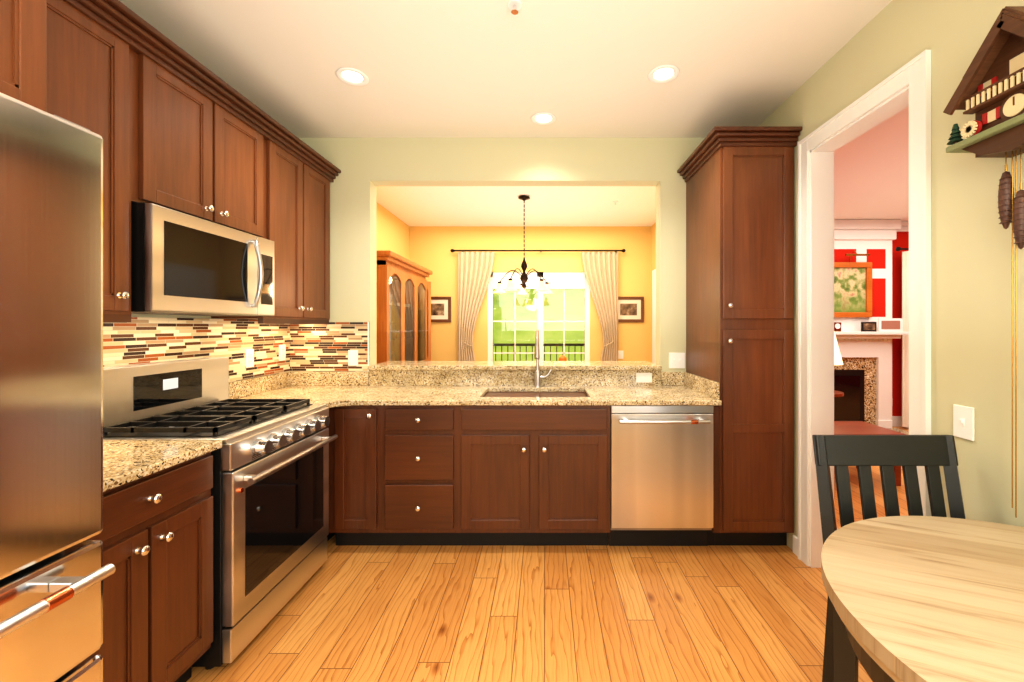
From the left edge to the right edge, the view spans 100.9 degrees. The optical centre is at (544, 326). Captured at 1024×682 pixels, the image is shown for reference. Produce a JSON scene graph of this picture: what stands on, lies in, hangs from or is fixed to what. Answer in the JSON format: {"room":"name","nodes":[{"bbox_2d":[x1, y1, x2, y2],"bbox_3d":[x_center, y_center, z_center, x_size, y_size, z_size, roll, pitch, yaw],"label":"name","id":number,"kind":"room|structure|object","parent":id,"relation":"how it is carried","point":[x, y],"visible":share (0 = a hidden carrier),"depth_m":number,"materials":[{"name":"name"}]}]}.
{"room":"kitchen","nodes":[
{"label":"kitchen","id":0,"kind":"room"},
{"bbox_2d":[103,314,290,381],"bbox_3d":[-1.954,-0.025,0.772,0.124,2.760,4.976,0,0,0],"label":"wall","id":1,"kind":"structure","parent":0,"point":[148,338],"depth_m":2.30,"materials":[{"name":"multicoloured tile"}]},
{"bbox_2d":[0,0,67,119],"bbox_3d":[-1.589,-0.812,0.829,0.617,0.606,0.542,0,0,0],"label":"upper cabinet","id":2,"kind":"object","parent":1,"relation":"attached to","point":[33,33],"depth_m":1.06,"materials":[{"name":"brown wood"}]},
{"bbox_2d":[68,0,143,319],"bbox_3d":[-1.738,-0.580,1.366,0.317,1.071,0.532,0,0,0],"label":"upper cabinet","id":3,"kind":"object","parent":1,"relation":"attached to","point":[106,56],"depth_m":1.55,"materials":[{"name":"brown wood"}]},
{"bbox_2d":[144,40,271,240],"bbox_3d":[-1.738,-0.801,2.015,0.317,0.629,0.766,0,0,0],"label":"upper cabinet","id":4,"kind":"object","parent":1,"relation":"attached to","point":[208,158],"depth_m":1.95,"materials":[{"name":"brown wood"}]},
{"bbox_2d":[131,202,273,315],"bbox_3d":[-1.680,-0.270,2.016,0.416,0.426,0.748,0,0,0],"label":"microwave","id":5,"kind":"object","parent":4,"relation":"attached to","point":[184,264],"visible":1,"depth_m":1.85,"materials":[{"name":"silver metal"}]},
{"bbox_2d":[245,349,253,367],"bbox_3d":[-1.887,0.205,2.700,0.009,0.116,0.072,0,0,0],"label":"outlet","id":6,"kind":"object","parent":1,"relation":"attached to","point":[249,353],"depth_m":2.69,"materials":[{"name":"white plastic"}]},
{"bbox_2d":[229,372,291,398],"bbox_3d":[-1.887,0.389,2.111,0.020,0.101,2.052,0,0,0],"label":"backsplash","id":7,"kind":"structure","parent":1,"relation":"attached to","point":[265,383],"depth_m":2.78,"materials":[{"name":"beige stone"}]},
{"bbox_2d":[211,132,335,323],"bbox_3d":[-1.738,-0.580,2.768,0.317,1.071,0.739,0,0,0],"label":"upper cabinet","id":8,"kind":"object","parent":1,"relation":"attached to","point":[300,186],"depth_m":2.72,"materials":[{"name":"brown wood"}]},
{"bbox_2d":[279,344,285,360],"bbox_3d":[-1.887,0.190,3.035,0.009,0.116,0.072,0,0,0],"label":"outlet","id":9,"kind":"object","parent":1,"relation":"attached to","point":[282,348],"depth_m":3.03,"materials":[{"name":"white plastic"}]},
{"bbox_2d":[291,138,704,371],"bbox_3d":[-0.201,-0.025,3.195,3.390,2.760,0.130,0,0,0],"label":"wall","id":10,"kind":"structure","parent":0,"point":[365,164],"depth_m":3.14,"materials":[{"name":"beige paint"}]},
{"bbox_2d":[348,350,357,365],"bbox_3d":[-1.420,0.235,3.127,0.072,0.116,0.009,0,0,0],"label":"outlet","id":11,"kind":"object","parent":10,"relation":"attached to","point":[352,354],"depth_m":3.13,"materials":[{"name":"white plastic"}]},
{"bbox_2d":[292,368,659,383],"bbox_3d":[-0.508,0.382,3.127,2.737,0.116,0.020,0,0,0],"label":"backsplash","id":12,"kind":"structure","parent":10,"relation":"attached to","point":[375,375],"depth_m":3.12,"materials":[{"name":"beige stone"}]},
{"bbox_2d":[636,373,651,382],"bbox_3d":[0.735,0.380,3.112,0.116,0.072,0.009,0,0,0],"label":"outlet","id":13,"kind":"object","parent":10,"relation":"attached to","point":[640,377],"depth_m":3.11,"materials":[{"name":"white plastic"}]},
{"bbox_2d":[669,353,684,367],"bbox_3d":[0.985,0.255,3.131,0.118,0.116,0.016,0,0,0],"label":"outlet","id":14,"kind":"object","parent":10,"relation":"attached to","point":[676,360],"depth_m":3.13,"materials":[{"name":"white plastic"}]},
{"bbox_2d":[684,372,719,399],"bbox_3d":[1.040,0.389,2.821,0.020,0.101,0.592,0,0,0],"label":"backsplash","id":15,"kind":"structure","parent":10,"relation":"attached to","point":[709,387],"depth_m":2.75,"materials":[{"name":"beige stone"}]},
{"bbox_2d":[119,0,908,225],"bbox_3d":[2.592,-1.455,2.167,9.216,0.100,7.766,0,0,0],"label":"ceiling","id":16,"kind":"structure","parent":0,"point":[476,68],"depth_m":2.34,"materials":[{"name":"beige paint"}]},
{"bbox_2d":[335,67,368,85],"bbox_3d":[-1.080,-1.401,2.370,0.172,0.007,0.172,0,0,0],"label":"recessed light","id":17,"kind":"object","parent":16,"relation":"in","point":[352,76],"visible":1,"depth_m":2.37,"materials":[{"name":"white"}]},
{"bbox_2d":[493,196,552,294],"bbox_3d":[-0.232,-0.885,4.575,0.666,1.040,0.663,0,0,0],"label":"chandelier","id":18,"kind":"object","parent":16,"relation":"hanging from","point":[542,288],"visible":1,"depth_m":4.54,"materials":[{"name":"white glass"}]},
{"bbox_2d":[531,112,555,124],"bbox_3d":[-0.007,-1.401,2.847,0.172,0.007,0.172,0,0,0],"label":"recessed light","id":19,"kind":"object","parent":16,"relation":"in","point":[543,118],"visible":1,"depth_m":2.85,"materials":[{"name":"white"}]},
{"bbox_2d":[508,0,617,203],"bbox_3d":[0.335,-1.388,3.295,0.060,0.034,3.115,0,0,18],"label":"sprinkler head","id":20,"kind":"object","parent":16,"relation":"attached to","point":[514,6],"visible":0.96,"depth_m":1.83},
{"bbox_2d":[648,65,679,82],"bbox_3d":[0.662,-1.401,2.345,0.172,0.007,0.172,0,0,0],"label":"recessed light","id":21,"kind":"object","parent":16,"relation":"in","point":[663,73],"visible":1,"depth_m":2.34,"materials":[{"name":"white"}]},
{"bbox_2d":[376,186,655,363],"bbox_3d":[-0.200,-0.025,3.262,3.632,2.760,0.004,0,0,0],"label":"wall","id":22,"kind":"structure","parent":0,"point":[429,247],"depth_m":3.24,"materials":[{"name":"yellow paint"}]},
{"bbox_2d":[431,297,450,321],"bbox_3d":[-1.520,-0.235,5.916,0.420,0.360,0.022,0,0,0],"label":"picture","id":23,"kind":"object","parent":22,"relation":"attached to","point":[440,309],"visible":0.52,"depth_m":5.92,"materials":[{"name":"brown wood"}]},
{"bbox_2d":[450,249,625,251],"bbox_3d":[-0.090,-1.050,5.880,2.438,0.048,0.097,0,0,0],"label":"curtain rod","id":24,"kind":"object","parent":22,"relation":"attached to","point":[453,250],"visible":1,"depth_m":5.84,"materials":[{"name":"black metal"}]},
{"bbox_2d":[458,252,493,360],"bbox_3d":[-0.950,0.147,5.866,0.508,2.355,0.113,0,0,0],"label":"curtain","id":25,"kind":"object","parent":24,"relation":"hanging from","point":[474,271],"visible":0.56,"depth_m":5.84,"materials":[{"name":"beige fabric"}]},
{"bbox_2d":[582,252,617,360],"bbox_3d":[0.772,0.147,5.866,0.504,2.355,0.113,0,0,0],"label":"curtain","id":26,"kind":"object","parent":24,"relation":"hanging from","point":[601,271],"visible":0.62,"depth_m":5.86,"materials":[{"name":"beige fabric"}]},
{"bbox_2d":[488,272,589,360],"bbox_3d":[-0.080,0.270,5.980,1.440,2.070,0.080,0,0,0],"label":"dining window","id":27,"kind":"structure","parent":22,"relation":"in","point":[559,318],"depth_m":5.98,"materials":[{"name":"white"}]},
{"bbox_2d":[618,351,622,358],"bbox_3d":[1.050,0.400,5.921,0.118,0.116,0.016,0,0,0],"label":"switch","id":28,"kind":"object","parent":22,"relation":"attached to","point":[620,354],"visible":0.5,"depth_m":5.92,"materials":[{"name":"white plastic"}]},
{"bbox_2d":[618,297,643,321],"bbox_3d":[1.180,-0.235,5.916,0.430,0.360,0.022,0,0,0],"label":"picture","id":29,"kind":"object","parent":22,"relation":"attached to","point":[630,309],"visible":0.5,"depth_m":5.92,"materials":[{"name":"brown wood"}]},
{"bbox_2d":[652,269,655,363],"bbox_3d":[1.485,0.295,5.375,0.030,2.120,0.850,0,0,0],"label":"door frame","id":30,"kind":"structure","parent":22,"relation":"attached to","point":[654,316],"depth_m":5.67,"materials":[{"name":"white"}]},
{"bbox_2d":[187,427,908,681],"bbox_3d":[2.550,1.385,2.150,9.300,0.060,7.900,0,0,0],"label":"floor","id":31,"kind":"structure","parent":0,"point":[518,613],"depth_m":1.96,"materials":[{"name":"brown wood"}]},
{"bbox_2d":[0,92,115,681],"bbox_3d":[-1.456,0.432,0.611,0.855,1.845,0.902,0,0,0],"label":"refrigerator","id":32,"kind":"object","parent":31,"relation":"on","point":[54,572],"visible":1,"depth_m":0.94,"materials":[{"name":"silver metal"}]},
{"bbox_2d":[87,452,212,681],"bbox_3d":[-1.584,0.913,1.357,0.627,0.885,0.545,0,0,0],"label":"base cabinet","id":33,"kind":"object","parent":31,"relation":"on","point":[157,532],"depth_m":1.39,"materials":[{"name":"brown wood"}]},
{"bbox_2d":[103,440,221,495],"bbox_3d":[-1.571,0.455,1.359,0.652,0.031,0.547,0,0,0],"label":"countertop","id":34,"kind":"structure","parent":33,"relation":"on","point":[124,461],"depth_m":1.44,"materials":[{"name":"beige stone"}]},
{"bbox_2d":[103,357,337,669],"bbox_3d":[-1.520,0.764,2.016,0.728,1.182,0.752,0,0,0],"label":"range","id":35,"kind":"object","parent":31,"relation":"on","point":[270,491],"visible":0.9,"depth_m":1.87,"materials":[{"name":"silver metal"}]},
{"bbox_2d":[328,408,379,544],"bbox_3d":[-1.134,0.913,2.824,0.312,0.885,0.627,0,0,0],"label":"base cabinet","id":36,"kind":"object","parent":31,"relation":"on","point":[354,457],"depth_m":2.52,"materials":[{"name":"brown wood"}]},
{"bbox_2d":[377,250,432,363],"bbox_3d":[-1.655,0.328,4.675,0.481,2.055,1.590,0,0,0],"label":"china cabinet","id":37,"kind":"object","parent":31,"relation":"on","point":[403,309],"visible":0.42,"depth_m":4.36,"materials":[{"name":"brown wood"}]},
{"bbox_2d":[380,408,459,544],"bbox_3d":[-0.750,0.913,2.824,0.457,0.885,0.627,0,0,0],"label":"base cabinet","id":38,"kind":"object","parent":31,"relation":"on","point":[420,447],"depth_m":2.51,"materials":[{"name":"brown wood"}]},
{"bbox_2d":[460,388,609,544],"bbox_3d":[-0.063,0.913,2.824,0.916,0.885,0.627,0,0,0],"label":"base cabinet","id":39,"kind":"object","parent":31,"relation":"on","point":[468,452],"depth_m":2.52,"materials":[{"name":"brown wood"}]},
{"bbox_2d":[236,384,723,407],"bbox_3d":[-0.424,0.455,2.768,2.947,0.031,0.738,0,0,0],"label":"countertop","id":40,"kind":"structure","parent":39,"relation":"on","point":[332,395],"depth_m":2.64,"materials":[{"name":"beige stone"}]},
{"bbox_2d":[533,329,552,387],"bbox_3d":[-0.012,0.232,2.967,0.136,0.417,0.270,0,0,0],"label":"faucet","id":41,"kind":"object","parent":40,"relation":"on","point":[542,374],"depth_m":3.06,"materials":[{"name":"silver metal"}]},
{"bbox_2d":[609,405,712,545],"bbox_3d":[0.704,0.915,2.758,0.609,0.880,0.605,0,0,0],"label":"dishwasher","id":42,"kind":"object","parent":31,"relation":"on","point":[661,475],"visible":0.96,"depth_m":2.51,"materials":[{"name":"silver metal"}]},
{"bbox_2d":[684,136,797,544],"bbox_3d":[1.276,0.120,2.824,0.443,2.471,0.627,0,0,0],"label":"tall cabinet","id":43,"kind":"object","parent":31,"relation":"on","point":[740,193],"depth_m":2.52,"materials":[{"name":"brown wood"}]},
{"bbox_2d":[834,332,843,396],"bbox_3d":[3.140,0.700,4.800,0.440,1.310,0.440,0,0,0],"label":"table lamp","id":44,"kind":"object","parent":31,"relation":"on","point":[837,358],"visible":0.02,"depth_m":4.63,"materials":[{"name":"white wood"}]},
{"bbox_2d":[834,421,905,485],"bbox_3d":[2.700,1.133,3.800,0.700,0.445,0.500,0,0,0],"label":"coffee table","id":45,"kind":"object","parent":31,"relation":"on","point":[852,428],"visible":0.25,"depth_m":3.68,"materials":[{"name":"brown wood"}]},
{"bbox_2d":[834,219,908,434],"bbox_3d":[3.780,-0.024,5.399,1.800,2.758,0.598,0,0,0],"label":"fireplace","id":46,"kind":"object","parent":31,"relation":"on","point":[863,378],"visible":0.44,"depth_m":5.57,"materials":[{"name":"white"}]},
{"bbox_2d":[834,251,871,317],"bbox_3d":[3.780,-0.547,5.506,1.080,0.865,0.181,0,0,0],"label":"framed painting","id":47,"kind":"object","parent":46,"relation":"attached to","point":[852,289],"visible":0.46,"depth_m":5.58,"materials":[{"name":"wood"}]},
{"bbox_2d":[834,318,902,331],"bbox_3d":[4.183,-0.017,5.466,0.846,0.170,0.109,0,0,0],"label":"mantel decor","id":48,"kind":"object","parent":46,"relation":"on","point":[890,324],"visible":0.85,"depth_m":5.47,"materials":[{"name":"white metal"}]},
{"bbox_2d":[812,435,965,681],"bbox_3d":[1.207,0.872,1.292,0.504,0.971,0.474,0,0,0],"label":"dining chair","id":49,"kind":"object","parent":31,"relation":"on","point":[909,454],"visible":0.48,"depth_m":1.48,"materials":[{"name":"black paint"}]},
{"bbox_2d":[821,516,1023,681],"bbox_3d":[1.058,0.978,0.813,0.845,0.755,1.044,0,0,0],"label":"table","id":50,"kind":"object","parent":31,"relation":"on","point":[925,599],"visible":1,"depth_m":0.95,"materials":[{"name":"brown wood"}]},
{"bbox_3d":[-0.200,0.980,4.550,1.600,0.750,1.000,0,0,0],"label":"dining table","id":51,"kind":"object","parent":31,"relation":"on","visible":0},
{"bbox_2d":[559,355,566,360],"bbox_3d":[0.200,0.462,4.560,0.430,0.284,0.430,0,0,0],"label":"centerpiece","id":52,"kind":"object","parent":51,"relation":"on","point":[562,358],"visible":0.19,"depth_m":4.60,"materials":[{"name":"brown ceramic"}]},
{"bbox_2d":[759,0,1023,549],"bbox_3d":[1.558,-0.025,0.772,0.116,2.760,4.976,0,0,0],"label":"wall","id":53,"kind":"structure","parent":0,"point":[971,302],"depth_m":1.52,"materials":[{"name":"beige paint"}]},
{"bbox_2d":[793,535,797,556],"bbox_3d":[-0.200,1.302,0.464,3.400,0.105,4.128,0,0,0],"label":"baseboard","id":54,"kind":"structure","parent":53,"relation":"attached to","point":[795,545],"depth_m":2.50,"materials":[{"name":"white"}]},
{"bbox_2d":[798,50,930,567],"bbox_3d":[1.558,0.141,2.046,0.162,2.427,0.825,0,0,0],"label":"trim","id":55,"kind":"structure","parent":53,"relation":"attached to","point":[904,87],"depth_m":2.37,"materials":[{"name":"white wood"}]},
{"bbox_2d":[953,404,973,440],"bbox_3d":[1.491,0.343,1.505,0.016,0.116,0.072,0,0,0],"label":"light switch","id":56,"kind":"object","parent":53,"relation":"attached to","point":[963,422],"depth_m":1.50,"materials":[{"name":"white plastic"}]},
{"bbox_2d":[943,6,1023,517],"bbox_3d":[1.413,-0.175,1.232,0.166,1.511,0.375,0,0,0],"label":"cuckoo clock","id":57,"kind":"object","parent":53,"relation":"attached to","point":[989,92],"visible":1,"depth_m":1.28,"materials":[{"name":"brown wood"}]},
{"bbox_2d":[892,232,908,415],"bbox_3d":[1.618,-0.025,2.450,0.004,2.760,6.732,0,0,0],"label":"wall","id":58,"kind":"structure","parent":0,"point":[902,240],"depth_m":1.92,"materials":[{"name":"red paint"}]},
{"bbox_2d":[892,221,908,426],"bbox_3d":[4.308,-0.025,5.665,5.384,2.760,0.070,0,0,0],"label":"baseboard","id":59,"kind":"structure","parent":58,"relation":"attached to","point":[896,421],"depth_m":5.68,"materials":[{"name":"white"}]},
{"bbox_2d":[895,247,908,250],"bbox_3d":[5.445,-1.015,5.540,1.650,0.060,0.060,0,0,0],"label":"curtain rod","id":60,"kind":"object","parent":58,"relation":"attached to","point":[897,248],"depth_m":5.53,"materials":[{"name":"black metal"}]},
{"bbox_2d":[902,251,908,427],"bbox_3d":[4.930,0.170,5.540,0.450,2.310,0.060,0,0,0],"label":"curtain","id":61,"kind":"object","parent":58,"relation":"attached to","point":[905,340],"depth_m":5.54,"materials":[{"name":"beige fabric"}]}
]}

